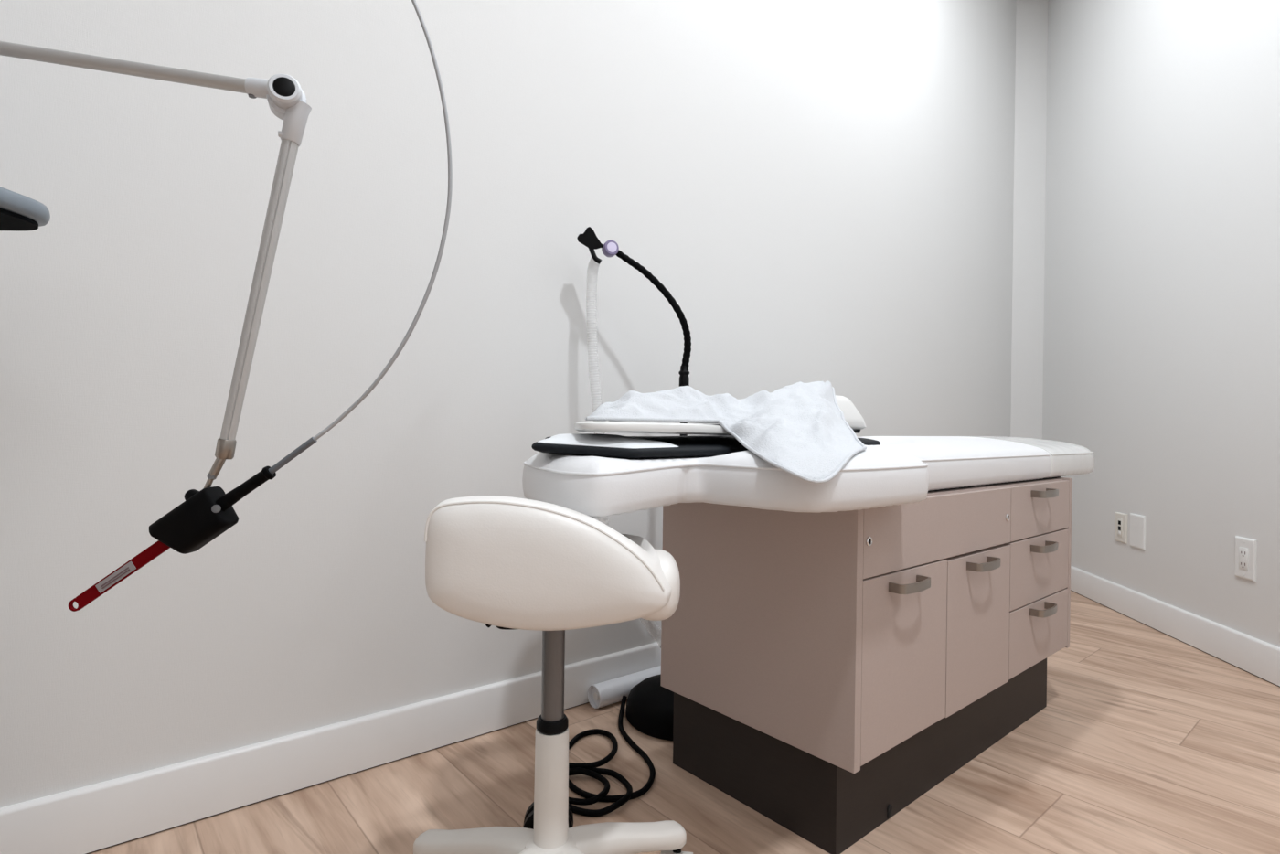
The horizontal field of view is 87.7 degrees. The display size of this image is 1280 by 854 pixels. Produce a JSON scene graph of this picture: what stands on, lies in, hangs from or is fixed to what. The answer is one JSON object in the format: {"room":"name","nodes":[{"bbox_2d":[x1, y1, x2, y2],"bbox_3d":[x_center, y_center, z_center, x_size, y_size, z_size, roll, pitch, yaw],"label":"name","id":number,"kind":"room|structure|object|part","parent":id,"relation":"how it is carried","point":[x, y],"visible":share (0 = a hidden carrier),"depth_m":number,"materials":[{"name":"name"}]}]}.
{"room":"examination room","nodes":[
{"label":"examination room","id":0,"kind":"room"},
{"bbox_2d":[0,0,1016,807],"bbox_3d":[-0.334,-0.760,1.627,5.614,2.950,0.090,1,0,-39],"label":"wall","id":1,"kind":"structure","parent":0,"point":[822,190],"depth_m":1.42,"materials":[{"name":"white paint"}]},
{"bbox_2d":[0,640,661,853],"bbox_3d":[-0.321,0.661,1.587,5.614,0.109,0.014,1,0,-39],"label":"baseboard","id":2,"kind":"structure","parent":1,"relation":"attached to","point":[94,817],"depth_m":1.27,"materials":[{"name":"white paint"}]},
{"bbox_2d":[88,590,1279,853],"bbox_3d":[-0.389,0.745,0.756,4.370,0.060,6.074,1,0,7],"label":"floor","id":3,"kind":"structure","parent":0,"point":[1145,741],"depth_m":1.34,"materials":[{"name":"brown wood"}]},
{"bbox_2d":[0,186,50,231],"bbox_3d":[-0.964,0.215,0.620,0.484,0.984,0.442,1,0,0],"label":"console","id":4,"kind":"object","parent":3,"relation":"on","point":[18,212],"visible":1,"depth_m":0.79,"materials":[{"name":"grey plastic"}]},
{"bbox_2d":[0,41,311,554],"bbox_3d":[-0.829,0.110,0.670,1.006,1.198,0.120,1,0,0],"label":"articulated arm","id":5,"kind":"object","parent":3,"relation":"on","point":[198,520],"visible":1,"depth_m":0.64},
{"bbox_3d":[-0.425,0.069,0.640,0.022,0.017,0.013,1,0,13],"label":"holder knob","id":6,"kind":"part","parent":5,"relation":"part of","materials":[{"name":"black plastic"}]},
{"bbox_3d":[-0.411,0.048,0.642,0.022,0.040,0.008,1,0,-20],"label":"rod","id":7,"kind":"part","parent":5,"relation":"part of","materials":[{"name":"silver metal"}]},
{"bbox_2d":[244,77,268,98],"bbox_3d":[-0.362,-0.325,0.640,0.029,0.020,0.017,1,0,0],"label":"socket","id":8,"kind":"object","parent":5,"relation":"attached to","point":[255,88],"depth_m":0.63,"materials":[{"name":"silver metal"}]},
{"bbox_2d":[68,0,452,611],"bbox_3d":[-0.575,-0.210,0.630,0.788,0.772,0.015,1,0,-2],"label":"lead","id":9,"kind":"object","parent":5,"relation":"attached to","point":[229,499],"visible":1,"depth_m":0.64,"materials":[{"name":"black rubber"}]},
{"bbox_2d":[280,100,311,146],"bbox_3d":[-0.334,-0.295,0.646,0.028,0.042,0.023,1,0,0],"label":"socket","id":10,"kind":"object","parent":5,"relation":"attached to","point":[294,114],"depth_m":0.64,"materials":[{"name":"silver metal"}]},
{"bbox_2d":[413,495,693,853],"bbox_3d":[-0.130,0.404,0.942,0.428,0.628,0.420,1,0,0],"label":"stool","id":11,"kind":"object","parent":3,"relation":"on","point":[504,562],"visible":1,"depth_m":0.83,"materials":[{"name":"white leather"}]},
{"bbox_3d":[-0.236,0.600,0.956,0.189,0.052,0.052,1,0,13],"label":"leg","id":12,"kind":"part","parent":11,"relation":"part of","materials":[{"name":"beige plastic"}]},
{"bbox_3d":[-0.180,0.265,0.911,0.063,0.025,0.016,1,0,-24],"label":"lever","id":13,"kind":"part","parent":11,"relation":"part of","materials":[{"name":"black plastic"}]},
{"bbox_3d":[-0.184,0.601,0.832,0.052,0.052,0.189,1,0,31],"label":"leg","id":14,"kind":"part","parent":11,"relation":"part of","materials":[{"name":"beige plastic"}]},
{"bbox_3d":[-0.115,0.173,0.906,0.318,0.165,0.176,1,0,0],"label":"seat","id":15,"kind":"part","parent":11,"relation":"part of","materials":[{"name":"white leather"}]},
{"bbox_3d":[-0.050,0.603,0.844,0.052,0.052,0.189,1,0,-41],"label":"leg","id":16,"kind":"part","parent":11,"relation":"part of","materials":[{"name":"beige plastic"}]},
{"bbox_3d":[-0.023,0.603,0.969,0.186,0.052,0.111,1,0,0],"label":"leg","id":17,"kind":"part","parent":11,"relation":"part of","materials":[{"name":"beige plastic"}]},
{"bbox_2d":[660,850,693,853],"bbox_3d":[0.053,0.660,0.985,0.048,0.041,0.072,1,0,7],"label":"caster","id":18,"kind":"object","parent":11,"relation":"attached to","point":[662,851],"depth_m":1.00,"materials":[{"name":"beige plastic"}]},
{"bbox_3d":[0.056,0.652,1.007,0.013,0.064,0.013,1,0,0],"label":"stem","id":19,"kind":"part","parent":11,"relation":"part of","materials":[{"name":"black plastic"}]},
{"bbox_2d":[587,665,661,708],"bbox_3d":[0.086,0.692,1.865,0.524,0.058,0.058,1,0,-39],"label":"tube","id":20,"kind":"object","parent":3,"relation":"on","point":[611,691],"visible":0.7,"depth_m":1.72,"materials":[{"name":"white plastic"}]},
{"bbox_2d":[568,226,691,816],"bbox_3d":[-0.009,0.119,1.537,0.327,1.202,0.614,1,0,37],"label":"gooseneck stand","id":21,"kind":"object","parent":3,"relation":"on","point":[649,709],"visible":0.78,"depth_m":1.56,"materials":[{"name":"black metal"}]},
{"bbox_3d":[-0.071,-0.425,1.588,0.041,0.038,0.034,1,0,0],"label":"clamp knob","id":22,"kind":"part","parent":21,"relation":"part of","materials":[{"name":"purple plastic"}]},
{"bbox_3d":[-0.083,0.702,1.465,0.231,0.034,0.483,1,0,0],"label":"power cord","id":23,"kind":"part","parent":21,"relation":"part of","materials":[{"name":"black rubber"}]},
{"bbox_3d":[-0.067,-0.426,1.578,0.024,0.024,0.004,1,0,-22],"label":"knob","id":24,"kind":"part","parent":21,"relation":"part of","materials":[{"name":"plastic"}]},
{"bbox_2d":[522,436,1094,853],"bbox_3d":[0.540,0.374,1.531,1.808,0.707,0.659,1,0,-40],"label":"bed","id":25,"kind":"object","parent":3,"relation":"on","point":[833,652],"visible":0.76,"depth_m":1.24,"materials":[{"name":"beige laminate"}]},
{"bbox_2d":[531,433,880,458],"bbox_3d":[0.170,0.032,1.274,0.876,0.035,0.265,1,0,-40],"label":"pad","id":26,"kind":"object","parent":25,"relation":"on","point":[585,444],"visible":0.58,"depth_m":1.01,"materials":[{"name":"black fabric"}]},
{"bbox_2d":[574,421,731,435],"bbox_3d":[0.049,0.004,1.167,0.448,0.021,0.210,1,0,-39],"label":"flat board","id":27,"kind":"object","parent":26,"relation":"on","point":[701,429],"visible":0.78,"depth_m":1.02,"materials":[{"name":"white plastic"}]},
{"bbox_2d":[835,394,866,433],"bbox_3d":[0.375,-0.029,1.458,0.219,0.082,0.154,1,0,-40],"label":"pillow","id":28,"kind":"object","parent":26,"relation":"on","point":[852,416],"visible":0.23,"depth_m":1.43,"materials":[{"name":"white fabric"}]},
{"bbox_2d":[585,381,866,483],"bbox_3d":[0.228,-0.014,1.151,0.679,0.175,0.451,1,0,-40],"label":"towel","id":29,"kind":"object","parent":25,"relation":"on","point":[800,429],"visible":1,"depth_m":1.08,"materials":[{"name":"white fabric"}]},
{"bbox_3d":[0.205,0.339,1.257,0.018,0.438,0.466,1,0,-40],"label":"panel","id":30,"kind":"part","parent":25,"relation":"part of","materials":[{"name":"beige laminate"}]},
{"bbox_3d":[0.369,0.073,1.394,1.356,0.110,0.629,1,0,-40],"label":"mattress","id":31,"kind":"part","parent":25,"relation":"part of","materials":[{"name":"white leather"}]},
{"bbox_3d":[0.470,0.405,1.190,0.297,0.302,0.017,1,0,-40],"label":"door","id":32,"kind":"part","parent":25,"relation":"part of","materials":[{"name":"beige laminate"}]},
{"bbox_3d":[0.474,0.275,1.159,0.100,0.016,0.034,1,0,-40],"label":"handle","id":33,"kind":"part","parent":25,"relation":"part of","materials":[{"name":"silver metal"}]},
{"bbox_3d":[0.588,0.191,1.287,0.598,0.121,0.017,1,0,-40],"label":"panel","id":34,"kind":"part","parent":25,"relation":"part of","materials":[{"name":"beige laminate"}]},
{"bbox_3d":[0.699,0.411,1.384,0.298,0.302,0.017,1,0,-40],"label":"door","id":35,"kind":"part","parent":25,"relation":"part of","materials":[{"name":"beige laminate"}]},
{"bbox_3d":[0.702,0.279,1.352,0.100,0.016,0.034,1,0,-40],"label":"handle","id":36,"kind":"part","parent":25,"relation":"part of","materials":[{"name":"silver metal"}]},
{"bbox_3d":[0.585,0.123,1.591,1.020,0.007,0.426,1,0,-40],"label":"board","id":37,"kind":"part","parent":25,"relation":"part of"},
{"bbox_3d":[0.958,0.336,1.603,0.372,0.151,0.017,1,0,-40],"label":"drawer","id":38,"kind":"part","parent":25,"relation":"part of","materials":[{"name":"beige laminate"}]},
{"bbox_3d":[0.959,0.196,1.603,0.372,0.121,0.017,1,0,-40],"label":"drawer","id":39,"kind":"part","parent":25,"relation":"part of","materials":[{"name":"beige laminate"}]},
{"bbox_3d":[0.955,0.489,1.603,0.372,0.148,0.017,1,0,-40],"label":"drawer","id":40,"kind":"part","parent":25,"relation":"part of","materials":[{"name":"beige laminate"}]},
{"bbox_3d":[0.955,0.431,1.569,0.100,0.016,0.034,1,0,-40],"label":"handle","id":41,"kind":"part","parent":25,"relation":"part of","materials":[{"name":"silver metal"}]},
{"bbox_3d":[0.957,0.283,1.569,0.100,0.016,0.034,1,0,-40],"label":"handle","id":42,"kind":"part","parent":25,"relation":"part of","materials":[{"name":"silver metal"}]},
{"bbox_3d":[0.958,0.156,1.569,0.100,0.016,0.034,1,0,-40],"label":"handle","id":43,"kind":"part","parent":25,"relation":"part of","materials":[{"name":"silver metal"}]},
{"bbox_3d":[0.962,0.349,1.901,0.018,0.438,0.466,1,0,-40],"label":"panel","id":44,"kind":"part","parent":25,"relation":"part of","materials":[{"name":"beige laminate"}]},
{"bbox_2d":[1010,0,1047,438],"bbox_3d":[1.958,-0.728,3.401,0.161,2.950,0.091,1,0,0],"label":"wall","id":45,"kind":"structure","parent":0,"point":[1031,16],"depth_m":3.36,"materials":[{"name":"white paint"}]},
{"bbox_2d":[1042,0,1279,647],"bbox_3d":[1.767,-0.731,0.723,0.090,2.950,5.294,1,0,7],"label":"wall","id":46,"kind":"structure","parent":0,"point":[1161,332],"depth_m":2.40,"materials":[{"name":"white paint"}]},
{"bbox_2d":[1115,512,1127,543],"bbox_3d":[1.937,0.405,2.684,0.010,0.117,0.075,1,0,7],"label":"phone jack plate","id":47,"kind":"object","parent":46,"relation":"attached to","point":[1121,518],"visible":1,"depth_m":2.67,"materials":[{"name":"white plastic"}]},
{"bbox_2d":[1130,512,1145,550],"bbox_3d":[1.925,0.404,2.579,0.008,0.129,0.091,1,0,7],"label":"blank cover plate","id":48,"kind":"object","parent":46,"relation":"attached to","point":[1137,522],"visible":1,"depth_m":2.57,"materials":[{"name":"white plastic"}]},
{"bbox_2d":[1070,565,1279,686],"bbox_3d":[1.696,0.689,0.729,0.014,0.109,5.294,1,0,7],"label":"baseboard","id":49,"kind":"structure","parent":46,"relation":"attached to","point":[1260,658],"depth_m":2.28,"materials":[{"name":"white paint"}]},
{"bbox_2d":[1235,535,1257,581],"bbox_3d":[1.861,0.405,2.049,0.009,0.126,0.079,1,0,7],"label":"power outlet","id":50,"kind":"object","parent":46,"relation":"attached to","point":[1245,549],"visible":1,"depth_m":2.04,"materials":[{"name":"white plastic"}]},
{"bbox_2d":[1238,546,1247,570],"bbox_3d":[1.859,0.405,2.050,0.003,0.066,0.033,1,0,7],"label":"receptacle","id":51,"kind":"object","parent":50,"relation":"attached to","point":[1242,550],"depth_m":2.05,"materials":[{"name":"white plastic"}]}
]}

